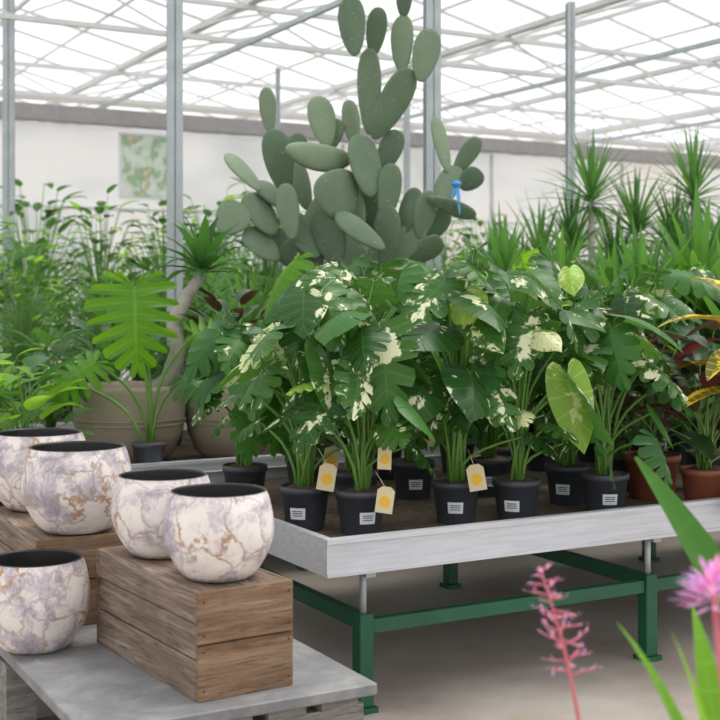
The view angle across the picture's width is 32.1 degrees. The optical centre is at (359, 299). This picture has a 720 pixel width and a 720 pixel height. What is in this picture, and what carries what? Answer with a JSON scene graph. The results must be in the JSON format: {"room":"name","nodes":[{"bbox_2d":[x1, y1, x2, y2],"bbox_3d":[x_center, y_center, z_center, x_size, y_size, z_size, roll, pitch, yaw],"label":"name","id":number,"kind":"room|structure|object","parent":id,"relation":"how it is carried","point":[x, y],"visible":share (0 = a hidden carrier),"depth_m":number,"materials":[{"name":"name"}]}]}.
{"room":"greenhouse","nodes":[
{"label":"greenhouse","id":0,"kind":"room"},
{"bbox_2d":[0,120,719,384],"bbox_3d":[0.828,-0.310,17.483,46.390,3.620,0.089,0,0,-29],"label":"wall","id":1,"kind":"structure","parent":0,"point":[80,157],"depth_m":15.90,"materials":[{"name":"paint"}]},
{"bbox_2d":[118,132,166,199],"bbox_3d":[-2.623,-1.650,15.499,0.760,0.810,0.031,0,0,-29],"label":"poster","id":2,"kind":"object","parent":1,"relation":"attached to","point":[142,158],"visible":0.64,"depth_m":15.45,"materials":[{"name":"paper"}]},
{"bbox_2d":[0,101,719,168],"bbox_3d":[0.710,-2.220,17.324,46.000,0.180,0.252,0,0,-29],"label":"header beam","id":3,"kind":"structure","parent":1,"relation":"on","point":[36,112],"depth_m":16.01,"materials":[{"name":"metal"}]},
{"bbox_2d":[577,205,613,248],"bbox_3d":[3.499,-1.100,18.893,0.860,0.660,0.031,0,0,-29],"label":"poster","id":4,"kind":"object","parent":1,"relation":"attached to","point":[585,228],"visible":0.14,"depth_m":18.94,"materials":[{"name":"paper"}]},
{"bbox_2d":[0,0,719,168],"bbox_3d":[-4.422,-3.245,21.997,41.654,0.450,33.022,0,0,-29],"label":"ceiling","id":5,"kind":"structure","parent":0,"point":[596,7],"depth_m":16.74,"materials":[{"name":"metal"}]},
{"bbox_2d":[0,60,719,152],"bbox_3d":[-1.653,-2.800,17.458,42.004,0.410,0.428,0,0,-29],"label":"roof truss","id":6,"kind":"object","parent":5,"relation":"attached to","point":[19,94],"visible":0.84,"depth_m":17.69,"materials":[{"name":"metal"}]},
{"bbox_2d":[0,0,719,95],"bbox_3d":[0.474,-2.800,13.620,42.004,0.410,0.058,0,0,-29],"label":"roof truss","id":7,"kind":"object","parent":5,"relation":"attached to","point":[24,17],"visible":0.78,"depth_m":13.32,"materials":[{"name":"metal"}]},
{"bbox_2d":[37,531,719,719],"bbox_3d":[2.000,1.550,16.000,64.000,0.100,48.000,0,0,0],"label":"floor","id":8,"kind":"structure","parent":0,"point":[493,667],"depth_m":5.46,"materials":[{"name":"concrete"}]},
{"bbox_2d":[2,0,14,367],"bbox_3d":[-3.400,-0.750,12.100,0.190,4.500,0.190,0,0,-11],"label":"column","id":9,"kind":"structure","parent":8,"relation":"on","point":[8,26],"depth_m":12.05,"materials":[{"name":"metal"}]},
{"bbox_2d":[0,179,113,385],"bbox_3d":[-3.495,0.113,13.384,1.802,2.773,1.833,0,0,23],"label":"ficus plant","id":10,"kind":"object","parent":8,"relation":"on","point":[37,206],"visible":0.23,"depth_m":13.18,"materials":[{"name":"green plant"}]},
{"bbox_2d":[62,233,107,307],"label":"ficus plant","id":11,"kind":"object","parent":8,"relation":"on","point":[101,233],"depth_m":13.51,"materials":[{"name":"green plant"}]},
{"bbox_2d":[14,414,186,429],"bbox_3d":[-0.497,1.170,10.219,14.001,0.660,1.408,0,0,-29],"label":"bench","id":12,"kind":"object","parent":8,"relation":"on","point":[60,421],"visible":0.02,"depth_m":8.58,"materials":[{"name":"metal"}]},
{"bbox_2d":[0,242,71,423],"bbox_3d":[-2.369,0.246,8.759,0.747,1.307,0.802,0,0,-45],"label":"ficus plant","id":13,"kind":"object","parent":12,"relation":"on","point":[21,325],"visible":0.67,"depth_m":8.71,"materials":[{"name":"green plant"}]},
{"bbox_2d":[0,290,106,401],"bbox_3d":[-2.627,0.405,9.354,1.522,0.991,1.209,0,0,42],"label":"palm","id":14,"kind":"object","parent":12,"relation":"on","point":[33,304],"visible":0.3,"depth_m":9.35,"materials":[{"name":"plant"}]},
{"bbox_2d":[0,271,164,417],"bbox_3d":[-2.254,0.342,9.643,1.597,1.116,1.410,0,0,10],"label":"areca palm","id":15,"kind":"object","parent":12,"relation":"on","point":[37,284],"visible":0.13,"depth_m":9.49,"materials":[{"name":"plant"}]},
{"bbox_2d":[38,259,136,382],"bbox_3d":[-1.863,0.304,9.008,0.777,1.192,0.797,0,0,37],"label":"ficus plant","id":16,"kind":"object","parent":12,"relation":"on","point":[93,281],"visible":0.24,"depth_m":8.94,"materials":[{"name":"green plant"}]},
{"bbox_2d":[119,280,192,380],"bbox_3d":[-1.569,0.347,9.979,0.747,1.107,0.774,0,0,36],"label":"ficus plant","id":17,"kind":"object","parent":12,"relation":"on","point":[157,322],"visible":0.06,"depth_m":9.93,"materials":[{"name":"green plant"}]},
{"bbox_2d":[54,248,266,394],"bbox_3d":[-1.406,0.236,9.403,1.488,1.328,1.885,0,0,44],"label":"palm","id":18,"kind":"object","parent":12,"relation":"on","point":[205,285],"visible":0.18,"depth_m":9.22,"materials":[{"name":"plant"}]},
{"bbox_2d":[143,237,271,323],"bbox_3d":[-0.845,0.198,10.234,1.572,1.403,1.992,0,0,39],"label":"palm","id":19,"kind":"object","parent":12,"relation":"on","point":[232,301],"visible":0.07,"depth_m":10.26,"materials":[{"name":"plant"}]},
{"bbox_2d":[441,244,479,268],"bbox_3d":[0.445,0.174,11.129,1.627,1.452,2.060,0,0,2],"label":"palm","id":20,"kind":"object","parent":12,"relation":"on","point":[466,253],"visible":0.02,"depth_m":11.41,"materials":[{"name":"plant"}]},
{"bbox_2d":[492,190,583,265],"bbox_3d":[1.393,-0.025,10.454,1.280,1.851,1.176,0,0,6],"label":"dracaena plant","id":21,"kind":"object","parent":12,"relation":"on","point":[545,236],"visible":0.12,"depth_m":10.31,"materials":[{"name":"green plant"}]},
{"bbox_2d":[110,250,152,284],"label":"ficus plant","id":22,"kind":"object","parent":8,"relation":"on","point":[121,266],"depth_m":13.54,"materials":[{"name":"green plant"}]},
{"bbox_2d":[167,0,182,377],"bbox_3d":[-1.260,-0.750,8.500,0.185,4.500,0.185,0,0,-11],"label":"column","id":23,"kind":"structure","parent":8,"relation":"on","point":[174,7],"depth_m":8.45,"materials":[{"name":"metal"}]},
{"bbox_2d":[125,209,226,374],"bbox_3d":[-2.014,0.239,14.045,1.762,2.521,1.701,0,0,8],"label":"ficus plant","id":24,"kind":"object","parent":8,"relation":"on","point":[154,213],"visible":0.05,"depth_m":13.91,"materials":[{"name":"green plant"}]},
{"bbox_2d":[0,624,376,719],"bbox_3d":[-0.842,1.315,4.393,0.880,0.370,2.100,0,0,-29],"label":"display stand","id":25,"kind":"object","parent":8,"relation":"on","point":[84,679],"visible":0.38,"depth_m":3.67,"materials":[{"name":"concrete"}]},
{"bbox_2d":[0,548,90,654],"bbox_3d":[-1.055,0.984,4.070,0.348,0.292,0.348,0,0,21],"label":"plant pot","id":26,"kind":"object","parent":25,"relation":"on","point":[45,593],"visible":1,"depth_m":3.94,"materials":[{"name":"ceramic"}]},
{"bbox_2d":[0,506,122,624],"bbox_3d":[-1.131,0.975,4.689,0.366,0.310,0.782,0,0,-29],"label":"wooden crate","id":27,"kind":"object","parent":25,"relation":"on","point":[18,529],"visible":0.22,"depth_m":4.37,"materials":[{"name":"brown wood"}]},
{"bbox_2d":[0,428,85,511],"bbox_3d":[-1.265,0.669,4.920,0.390,0.299,0.390,0,0,-28],"label":"plant pot","id":28,"kind":"object","parent":27,"relation":"on","point":[14,443],"visible":0.44,"depth_m":4.76,"materials":[{"name":"ceramic"}]},
{"bbox_2d":[20,441,131,534],"bbox_3d":[-1.007,0.669,4.450,0.390,0.299,0.390,0,0,41],"label":"plant pot","id":29,"kind":"object","parent":27,"relation":"on","point":[67,487],"visible":0.91,"depth_m":4.30,"materials":[{"name":"ceramic"}]},
{"bbox_2d":[96,545,292,702],"bbox_3d":[-0.533,0.975,3.898,0.310,0.310,0.758,0,0,-33],"label":"wooden crate","id":30,"kind":"object","parent":25,"relation":"on","point":[207,641],"visible":0.91,"depth_m":3.63,"materials":[{"name":"brown wood"}]},
{"bbox_2d":[111,468,209,558],"bbox_3d":[-0.635,0.690,4.030,0.328,0.256,0.328,0,0,-30],"label":"plant pot","id":31,"kind":"object","parent":30,"relation":"on","point":[140,497],"visible":0.66,"depth_m":3.90,"materials":[{"name":"ceramic"}]},
{"bbox_2d":[163,483,273,582],"bbox_3d":[-0.418,0.690,3.700,0.328,0.256,0.328,0,0,-9],"label":"plant pot","id":32,"kind":"object","parent":30,"relation":"on","point":[213,532],"visible":1,"depth_m":3.58,"materials":[{"name":"ceramic"}]},
{"bbox_2d":[275,67,279,271],"bbox_3d":[-0.920,-0.550,14.000,0.130,4.100,0.130,0,0,-11],"label":"column","id":33,"kind":"structure","parent":8,"relation":"on","point":[277,69],"depth_m":13.98,"materials":[{"name":"metal"}]},
{"bbox_2d":[0,413,674,570],"bbox_3d":[0.220,1.170,7.998,10.501,0.660,1.508,0,0,-29],"label":"bench","id":34,"kind":"object","parent":8,"relation":"on","point":[184,456],"visible":0.02,"depth_m":6.77,"materials":[{"name":"metal"}]},
{"bbox_2d":[0,306,48,426],"bbox_3d":[-2.273,0.467,7.187,1.040,0.866,0.925,0,0,18],"label":"peace lily","id":35,"kind":"object","parent":34,"relation":"on","point":[1,337],"visible":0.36,"depth_m":7.18,"materials":[{"name":"plant"}]},
{"bbox_2d":[0,346,55,430],"bbox_3d":[-1.933,0.555,6.773,0.652,0.690,0.729,0,0,-18],"label":"ficus plant","id":36,"kind":"object","parent":34,"relation":"on","point":[10,369],"visible":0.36,"depth_m":6.73,"materials":[{"name":"green plant"}]},
{"bbox_2d":[0,355,98,434],"bbox_3d":[-1.663,0.591,6.209,0.745,0.618,0.674,0,0,24],"label":"pothos plant","id":37,"kind":"object","parent":34,"relation":"on","point":[33,406],"visible":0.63,"depth_m":6.17,"materials":[{"name":"green plant"}]},
{"bbox_2d":[5,329,113,427],"bbox_3d":[-1.867,0.535,7.426,0.781,0.731,0.878,0,0,-22],"label":"peace lily","id":38,"kind":"object","parent":34,"relation":"on","point":[44,337],"visible":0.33,"depth_m":7.40,"materials":[{"name":"plant"}]},
{"bbox_2d":[42,301,191,411],"bbox_3d":[-1.533,0.453,7.575,1.075,0.895,0.956,0,0,2],"label":"peace lily","id":39,"kind":"object","parent":34,"relation":"on","point":[81,323],"visible":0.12,"depth_m":7.60,"materials":[{"name":"plant"}]},
{"bbox_2d":[43,271,220,463],"bbox_3d":[-1.167,0.374,6.627,1.067,1.052,0.639,0,0,5],"label":"monstera","id":40,"kind":"object","parent":34,"relation":"on","point":[130,301],"visible":0.75,"depth_m":6.37,"materials":[{"name":"plant"}]},
{"bbox_2d":[112,311,202,444],"bbox_3d":[-1.179,0.487,7.813,0.993,0.827,0.884,0,0,-19],"label":"peace lily","id":41,"kind":"object","parent":34,"relation":"on","point":[185,319],"visible":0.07,"depth_m":7.74,"materials":[{"name":"plant"}]},
{"bbox_2d":[62,213,260,463],"bbox_3d":[-1.096,0.206,6.958,1.107,1.387,0.752,0,0,0],"label":"yucca plant","id":42,"kind":"object","parent":34,"relation":"on","point":[109,422],"visible":0.7,"depth_m":6.84,"materials":[{"name":"green plant"}]},
{"bbox_2d":[175,307,209,336],"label":"plant","id":43,"kind":"object","parent":34,"relation":"on","point":[201,314],"depth_m":7.07,"materials":[{"name":"green plant"}]},
{"bbox_2d":[185,385,235,458],"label":"plant pot","id":44,"kind":"object","parent":34,"relation":"on","point":[206,445],"depth_m":6.94,"materials":[{"name":"beige ceramic"}]},
{"bbox_2d":[168,259,275,365],"bbox_3d":[-0.757,0.312,7.984,1.106,1.175,0.974,0,0,16],"label":"yucca plant","id":45,"kind":"object","parent":34,"relation":"on","point":[254,285],"visible":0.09,"depth_m":7.89,"materials":[{"name":"green plant"}]},
{"bbox_2d":[195,288,266,340],"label":"rubber plant","id":46,"kind":"object","parent":34,"relation":"on","point":[243,296],"depth_m":7.03,"materials":[{"name":"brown plant"}]},
{"bbox_2d":[215,0,483,444],"bbox_3d":[-0.063,-0.503,7.574,1.622,2.823,0.601,0,0,0],"label":"prickly pear cactus","id":47,"kind":"object","parent":34,"relation":"on","point":[349,212],"visible":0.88,"depth_m":7.59,"materials":[{"name":"plant"}]},
{"bbox_2d":[451,180,460,213],"bbox_3d":[0.579,-0.612,7.518,0.058,0.216,0.064,0,0,17],"label":"ribbon","id":48,"kind":"object","parent":47,"relation":"attached to","point":[456,184],"visible":1,"depth_m":7.50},
{"bbox_2d":[432,247,481,318],"bbox_3d":[0.673,0.250,8.822,1.077,1.300,1.223,0,0,-4],"label":"yucca plant","id":49,"kind":"object","parent":34,"relation":"on","point":[462,255],"visible":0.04,"depth_m":8.87,"materials":[{"name":"green plant"}]},
{"bbox_2d":[442,206,553,274],"bbox_3d":[1.004,0.060,9.786,1.202,1.681,1.222,0,0,5],"label":"dracaena plant","id":50,"kind":"object","parent":34,"relation":"on","point":[493,257],"visible":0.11,"depth_m":9.70,"materials":[{"name":"green plant"}]},
{"bbox_2d":[457,213,552,443],"bbox_3d":[0.929,0.195,7.359,0.896,1.410,0.768,0,0,0],"label":"yucca plant","id":51,"kind":"object","parent":34,"relation":"on","point":[505,259],"visible":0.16,"depth_m":7.31,"materials":[{"name":"green plant"}]},
{"bbox_2d":[519,223,622,416],"bbox_3d":[1.258,0.214,7.572,0.975,1.372,0.884,0,0,-39],"label":"yucca plant","id":52,"kind":"object","parent":34,"relation":"on","point":[560,253],"visible":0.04,"depth_m":7.50,"materials":[{"name":"green plant"}]},
{"bbox_2d":[513,126,649,271],"bbox_3d":[1.777,-0.253,10.027,1.253,2.306,1.213,0,0,0],"label":"dracaena plant","id":53,"kind":"object","parent":34,"relation":"on","point":[590,178],"visible":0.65,"depth_m":9.96,"materials":[{"name":"green plant"}]},
{"bbox_2d":[582,250,624,415],"bbox_3d":[1.554,0.276,8.152,1.114,1.248,1.162,0,0,32],"label":"yucca plant","id":54,"kind":"object","parent":34,"relation":"on","point":[600,274],"visible":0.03,"depth_m":8.09,"materials":[{"name":"green plant"}]},
{"bbox_2d":[585,233,632,284],"bbox_3d":[1.714,0.212,8.734,1.296,1.377,1.140,0,0,-44],"label":"yucca plant","id":55,"kind":"object","parent":34,"relation":"on","point":[614,251],"visible":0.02,"depth_m":8.71,"materials":[{"name":"green plant"}]},
{"bbox_2d":[582,160,689,268],"bbox_3d":[2.141,-0.117,10.206,1.261,2.035,1.155,0,0,15],"label":"dracaena plant","id":56,"kind":"object","parent":34,"relation":"on","point":[634,204],"visible":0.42,"depth_m":10.14,"materials":[{"name":"green plant"}]},
{"bbox_2d":[626,245,679,271],"bbox_3d":[2.041,0.229,8.910,1.113,1.343,1.264,0,0,-42],"label":"yucca plant","id":57,"kind":"object","parent":34,"relation":"on","point":[667,249],"visible":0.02,"depth_m":8.79,"materials":[{"name":"green plant"}]},
{"bbox_2d":[619,122,719,268],"bbox_3d":[2.639,-0.274,10.333,1.225,2.347,1.116,0,0,0],"label":"dracaena plant","id":58,"kind":"object","parent":34,"relation":"on","point":[692,153],"visible":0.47,"depth_m":10.26,"materials":[{"name":"green plant"}]},
{"bbox_2d":[404,104,409,262],"bbox_3d":[0.600,-0.550,16.000,0.150,4.100,0.150,0,0,-11],"label":"column","id":59,"kind":"structure","parent":8,"relation":"on","point":[407,112],"depth_m":15.97,"materials":[{"name":"metal"}]},
{"bbox_2d":[423,0,440,269],"bbox_3d":[0.530,-0.750,9.200,0.190,4.500,0.190,0,0,-11],"label":"column","id":60,"kind":"structure","parent":8,"relation":"on","point":[431,8],"depth_m":9.15,"materials":[{"name":"metal"}]},
{"bbox_2d":[61,0,719,155],"bbox_3d":[-2.477,-2.540,23.075,24.045,0.045,33.001,0,0,-29],"label":"pipe rail","id":61,"kind":"object","parent":60,"relation":"attached to","point":[332,5],"visible":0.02,"depth_m":13.72,"materials":[{"name":"metal"}]},
{"bbox_2d":[204,439,719,714],"bbox_3d":[1.274,1.170,6.198,4.201,0.660,1.858,0,0,-29],"label":"bench","id":62,"kind":"object","parent":8,"relation":"on","point":[411,536],"visible":0.47,"depth_m":4.87,"materials":[{"name":"metal"}]},
{"bbox_2d":[185,311,298,486],"bbox_3d":[-0.484,0.475,5.506,0.587,0.850,0.645,0,0,0],"label":"monstera","id":63,"kind":"object","parent":62,"relation":"on","point":[221,349],"visible":0.58,"depth_m":5.41,"materials":[{"name":"plant"}]},
{"bbox_2d":[216,277,390,530],"bbox_3d":[-0.220,0.404,4.905,0.685,0.991,0.678,0,0,-44],"label":"monstera","id":64,"kind":"object","parent":62,"relation":"on","point":[304,500],"visible":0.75,"depth_m":4.79,"materials":[{"name":"plant"}]},
{"bbox_2d":[251,252,368,454],"bbox_3d":[-0.235,0.331,6.155,0.820,1.138,0.783,0,0,-41],"label":"monstera","id":65,"kind":"object","parent":62,"relation":"on","point":[277,285],"visible":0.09,"depth_m":6.08,"materials":[{"name":"plant"}]},
{"bbox_2d":[264,274,372,481],"bbox_3d":[-0.217,0.381,5.808,0.607,1.038,0.614,0,0,0],"label":"monstera","id":66,"kind":"object","parent":62,"relation":"on","point":[273,312],"visible":0.07,"depth_m":5.76,"materials":[{"name":"plant"}]},
{"bbox_2d":[256,305,436,535],"bbox_3d":[-0.041,0.460,4.841,0.681,0.880,0.699,0,0,5],"label":"monstera","id":67,"kind":"object","parent":62,"relation":"on","point":[378,356],"visible":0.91,"depth_m":4.67,"materials":[{"name":"plant"}]},
{"bbox_2d":[279,261,445,510],"bbox_3d":[0.023,0.367,5.322,0.734,1.065,0.704,0,0,0],"label":"monstera","id":68,"kind":"object","parent":62,"relation":"on","point":[344,476],"visible":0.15,"depth_m":5.29,"materials":[{"name":"plant"}]},
{"bbox_2d":[333,253,437,479],"bbox_3d":[0.123,0.331,6.376,0.808,1.138,0.942,0,0,-37],"label":"monstera","id":69,"kind":"object","parent":62,"relation":"on","point":[389,271],"visible":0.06,"depth_m":6.36,"materials":[{"name":"plant"}]},
{"bbox_2d":[372,263,492,499],"bbox_3d":[0.282,0.366,5.710,0.645,1.067,0.693,0,0,-11],"label":"monstera","id":70,"kind":"object","parent":62,"relation":"on","point":[412,482],"visible":0.2,"depth_m":5.62,"materials":[{"name":"plant"}]},
{"bbox_2d":[439,290,509,472],"bbox_3d":[0.497,0.386,6.541,0.968,1.028,0.735,0,0,-35],"label":"monstera","id":71,"kind":"object","parent":62,"relation":"on","point":[469,445],"visible":0.02,"depth_m":6.50,"materials":[{"name":"plant"}]},
{"bbox_2d":[428,265,521,474],"bbox_3d":[0.653,0.365,6.259,0.886,1.070,0.760,0,0,-40],"label":"monstera","id":72,"kind":"object","parent":62,"relation":"on","point":[502,449],"visible":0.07,"depth_m":6.11,"materials":[{"name":"plant"}]},
{"bbox_2d":[393,240,560,524],"bbox_3d":[0.460,0.329,4.984,0.700,1.142,0.706,0,0,0],"label":"monstera","id":73,"kind":"object","parent":62,"relation":"on","point":[474,310],"visible":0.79,"depth_m":4.89,"materials":[{"name":"plant"}]},
{"bbox_2d":[429,242,558,495],"bbox_3d":[0.618,0.317,5.808,0.660,1.167,0.898,0,0,0],"label":"monstera","id":74,"kind":"object","parent":62,"relation":"on","point":[494,465],"visible":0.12,"depth_m":5.74,"materials":[{"name":"plant"}]},
{"bbox_2d":[436,267,615,519],"bbox_3d":[0.628,0.382,5.114,0.803,1.037,0.683,0,0,0],"label":"monstera","id":75,"kind":"object","parent":62,"relation":"on","point":[569,394],"visible":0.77,"depth_m":4.96,"materials":[{"name":"plant"}]},
{"bbox_2d":[496,248,608,471],"bbox_3d":[0.942,0.309,6.666,0.851,1.182,0.813,0,0,36],"label":"monstera","id":76,"kind":"object","parent":62,"relation":"on","point":[553,267],"visible":0.16,"depth_m":6.59,"materials":[{"name":"plant"}]},
{"bbox_2d":[473,265,649,504],"bbox_3d":[0.952,0.373,5.549,0.728,1.055,0.663,0,0,-17],"label":"monstera","id":77,"kind":"object","parent":62,"relation":"on","point":[565,483],"visible":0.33,"depth_m":5.46,"materials":[{"name":"plant"}]},
{"bbox_2d":[511,267,673,462],"bbox_3d":[1.310,0.356,6.983,1.024,1.087,0.778,0,0,18],"label":"monstera","id":78,"kind":"object","parent":62,"relation":"on","point":[589,456],"visible":0.02,"depth_m":6.93,"materials":[{"name":"plant"}]},
{"bbox_2d":[537,289,700,510],"bbox_3d":[1.064,0.427,5.290,0.678,0.946,0.798,0,0,0],"label":"monstera","id":79,"kind":"object","parent":62,"relation":"on","point":[604,349],"visible":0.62,"depth_m":5.13,"materials":[{"name":"plant"}]},
{"bbox_2d":[548,310,719,500],"bbox_3d":[1.405,0.473,5.715,1.039,0.854,0.950,0,0,0],"label":"plant","id":80,"kind":"object","parent":62,"relation":"on","point":[639,488],"visible":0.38,"depth_m":5.61,"materials":[{"name":"green plant"}]},
{"bbox_2d":[591,285,693,490],"bbox_3d":[1.235,0.412,5.932,0.598,0.975,0.827,0,0,0],"label":"monstera","id":81,"kind":"object","parent":62,"relation":"on","point":[635,302],"visible":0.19,"depth_m":5.83,"materials":[{"name":"plant"}]},
{"bbox_2d":[592,255,703,436],"bbox_3d":[1.485,0.326,6.782,1.038,1.148,0.940,0,0,-40],"label":"yucca plant","id":82,"kind":"object","parent":62,"relation":"on","point":[619,288],"visible":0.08,"depth_m":6.66,"materials":[{"name":"green plant"}]},
{"bbox_2d":[591,215,715,439],"bbox_3d":[1.695,0.196,7.155,1.214,1.408,1.127,0,0,0],"label":"yucca plant","id":83,"kind":"object","parent":62,"relation":"on","point":[640,251],"visible":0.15,"depth_m":7.09,"materials":[{"name":"green plant"}]},
{"bbox_2d":[593,177,719,428],"bbox_3d":[2.056,0.086,7.326,1.442,1.629,1.228,0,0,-26],"label":"yucca plant","id":84,"kind":"object","parent":62,"relation":"on","point":[700,244],"visible":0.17,"depth_m":7.22,"materials":[{"name":"green plant"}]},
{"bbox_2d":[598,265,719,450],"bbox_3d":[1.506,0.358,6.485,0.768,1.083,0.896,0,0,1],"label":"monstera","id":85,"kind":"object","parent":62,"relation":"on","point":[662,290],"visible":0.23,"depth_m":6.38,"materials":[{"name":"plant"}]},
{"bbox_2d":[616,340,719,500],"bbox_3d":[1.491,0.540,5.524,0.804,0.721,0.866,0,0,27],"label":"plant","id":86,"kind":"object","parent":62,"relation":"on","point":[701,480],"visible":0.7,"depth_m":5.40,"materials":[{"name":"green plant"}]},
{"bbox_2d":[630,319,719,465],"bbox_3d":[1.639,0.491,5.936,0.877,0.819,0.940,0,0,0],"label":"plant","id":87,"kind":"object","parent":62,"relation":"on","point":[681,328],"visible":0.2,"depth_m":5.97,"materials":[{"name":"green plant"}]},
{"bbox_2d":[642,260,719,463],"bbox_3d":[1.810,0.336,6.954,0.776,1.128,0.812,0,0,23],"label":"monstera","id":88,"kind":"object","parent":62,"relation":"on","point":[705,273],"visible":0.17,"depth_m":6.85,"materials":[{"name":"plant"}]},
{"bbox_2d":[646,232,719,448],"bbox_3d":[2.069,0.253,6.773,1.154,1.295,1.117,0,0,-35],"label":"yucca plant","id":89,"kind":"object","parent":62,"relation":"on","point":[707,303],"visible":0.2,"depth_m":6.70,"materials":[{"name":"green plant"}]},
{"bbox_2d":[657,277,719,412],"bbox_3d":[1.639,0.400,5.243,0.748,1.000,0.634,0,0,-33],"label":"plant","id":90,"kind":"object","parent":62,"relation":"on","point":[712,363],"visible":0.95,"depth_m":5.19,"materials":[{"name":"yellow plant"}]},
{"bbox_2d":[565,1,575,245],"bbox_3d":[2.120,-0.750,12.600,0.160,4.500,0.160,0,0,-11],"label":"column","id":91,"kind":"structure","parent":8,"relation":"on","point":[570,7],"depth_m":12.57,"materials":[{"name":"metal"}]},
{"bbox_3d":[-0.737,1.170,12.715,18.001,0.660,1.208,0,0,-29],"label":"bench","id":92,"kind":"object","parent":8,"relation":"on","visible":0},
{"bbox_2d":[0,275,67,319],"bbox_3d":[-3.577,0.070,11.410,1.860,1.661,2.357,0,0,11],"label":"palm","id":93,"kind":"object","parent":92,"relation":"on","point":[6,285],"visible":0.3,"depth_m":11.44,"materials":[{"name":"plant"}]},
{"bbox_2d":[0,210,77,396],"bbox_3d":[-2.945,0.047,11.086,1.192,1.706,1.151,0,0,-9],"label":"ficus plant","id":94,"kind":"object","parent":92,"relation":"on","point":[40,240],"visible":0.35,"depth_m":11.01,"materials":[{"name":"green plant"}]},
{"bbox_2d":[0,230,78,335],"bbox_3d":[-3.433,0.130,10.797,2.365,1.540,1.879,0,0,4],"label":"palm","id":95,"kind":"object","parent":92,"relation":"on","point":[30,247],"visible":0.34,"depth_m":10.78,"materials":[{"name":"plant"}]},
{"bbox_2d":[0,236,153,368],"bbox_3d":[-2.789,0.145,11.970,1.842,1.509,2.318,0,0,-2],"label":"palm","id":96,"kind":"object","parent":92,"relation":"on","point":[18,246],"visible":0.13,"depth_m":11.78,"materials":[{"name":"plant"}]},
{"bbox_2d":[47,184,152,382],"bbox_3d":[-2.334,-0.068,11.427,1.187,1.935,1.106,0,0,-44],"label":"ficus plant","id":97,"kind":"object","parent":92,"relation":"on","point":[99,209],"visible":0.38,"depth_m":11.34,"materials":[{"name":"green plant"}]},
{"bbox_2d":[112,229,166,380],"bbox_3d":[-2.135,0.105,12.298,1.111,1.590,1.073,0,0,-7],"label":"ficus plant","id":98,"kind":"object","parent":92,"relation":"on","point":[133,247],"visible":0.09,"depth_m":12.24,"materials":[{"name":"green plant"}]},
{"bbox_2d":[109,200,219,374],"bbox_3d":[-1.890,-0.016,11.765,1.190,1.832,1.211,0,0,-3],"label":"ficus plant","id":99,"kind":"object","parent":92,"relation":"on","point":[147,261],"visible":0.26,"depth_m":11.62,"materials":[{"name":"green plant"}]},
{"bbox_2d":[158,218,239,366],"bbox_3d":[-1.592,0.001,12.565,1.258,1.799,1.214,0,0,24],"label":"ficus plant","id":100,"kind":"object","parent":92,"relation":"on","point":[193,219],"visible":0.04,"depth_m":12.57,"materials":[{"name":"green plant"}]},
{"bbox_2d":[183,182,266,379],"bbox_3d":[-1.396,-0.120,11.998,1.166,2.039,1.251,0,0,-27],"label":"ficus plant","id":101,"kind":"object","parent":92,"relation":"on","point":[207,212],"visible":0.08,"depth_m":11.89,"materials":[{"name":"green plant"}]},
{"bbox_2d":[222,238,261,304],"bbox_3d":[-1.203,0.052,12.777,1.144,1.696,1.185,0,0,-38],"label":"ficus plant","id":102,"kind":"object","parent":92,"relation":"on","point":[229,245],"visible":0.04,"depth_m":12.75,"materials":[{"name":"green plant"}]},
{"bbox_2d":[207,177,305,314],"bbox_3d":[-0.893,-0.210,12.284,1.268,2.219,1.361,0,0,-38],"label":"ficus plant","id":103,"kind":"object","parent":92,"relation":"on","point":[268,265],"visible":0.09,"depth_m":12.19,"materials":[{"name":"green plant"}]},
{"bbox_2d":[441,217,476,268],"bbox_3d":[0.802,-0.046,13.189,1.322,1.892,1.277,0,0,1],"label":"ficus plant","id":104,"kind":"object","parent":92,"relation":"on","point":[450,234],"visible":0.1,"depth_m":13.17,"materials":[{"name":"green plant"}]},
{"bbox_2d":[441,214,516,268],"bbox_3d":[1.335,-0.011,13.490,1.180,1.821,1.228,0,0,32],"label":"ficus plant","id":105,"kind":"object","parent":92,"relation":"on","point":[480,222],"visible":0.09,"depth_m":13.31,"materials":[{"name":"green plant"}]},
{"bbox_2d":[458,219,516,262],"bbox_3d":[1.456,-0.039,14.257,0.994,1.878,1.113,0,0,21],"label":"dracaena plant","id":106,"kind":"object","parent":92,"relation":"on","point":[488,219],"visible":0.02,"depth_m":14.28,"materials":[{"name":"green plant"}]},
{"bbox_2d":[680,209,719,248],"bbox_3d":[4.454,-0.147,15.183,1.226,2.095,1.192,0,0,-14],"label":"dracaena plant","id":107,"kind":"object","parent":92,"relation":"on","point":[711,221],"visible":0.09,"depth_m":15.18,"materials":[{"name":"green plant"}]},
{"bbox_3d":[0.670,1.300,2.200,0.800,0.400,0.600,0,0,0],"label":"plant stand","id":108,"kind":"object","parent":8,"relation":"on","visible":0},
{"bbox_2d":[510,563,598,719],"bbox_3d":[0.415,0.792,2.304,0.406,0.615,0.358,0,0,0],"label":"bromeliad","id":109,"kind":"object","parent":108,"relation":"on","point":[549,615],"visible":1,"depth_m":2.30,"materials":[{"name":"plant"}]},
{"bbox_2d":[616,554,719,719],"bbox_3d":[0.624,0.764,2.148,0.461,0.672,0.407,0,0,23],"label":"bromeliad","id":110,"kind":"object","parent":108,"relation":"on","point":[707,697],"visible":1,"depth_m":2.19,"materials":[{"name":"plant"}]},
{"bbox_3d":[1.060,1.350,2.950,0.400,0.300,0.400,0,0,0],"label":"stool","id":111,"kind":"object","parent":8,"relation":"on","visible":0},
{"bbox_2d":[635,456,719,615],"bbox_3d":[0.990,0.749,3.011,0.572,0.902,0.480,0,0,26],"label":"plant","id":112,"kind":"object","parent":111,"relation":"on","point":[695,540],"visible":0.86,"depth_m":2.96,"materials":[{"name":"green plant"}]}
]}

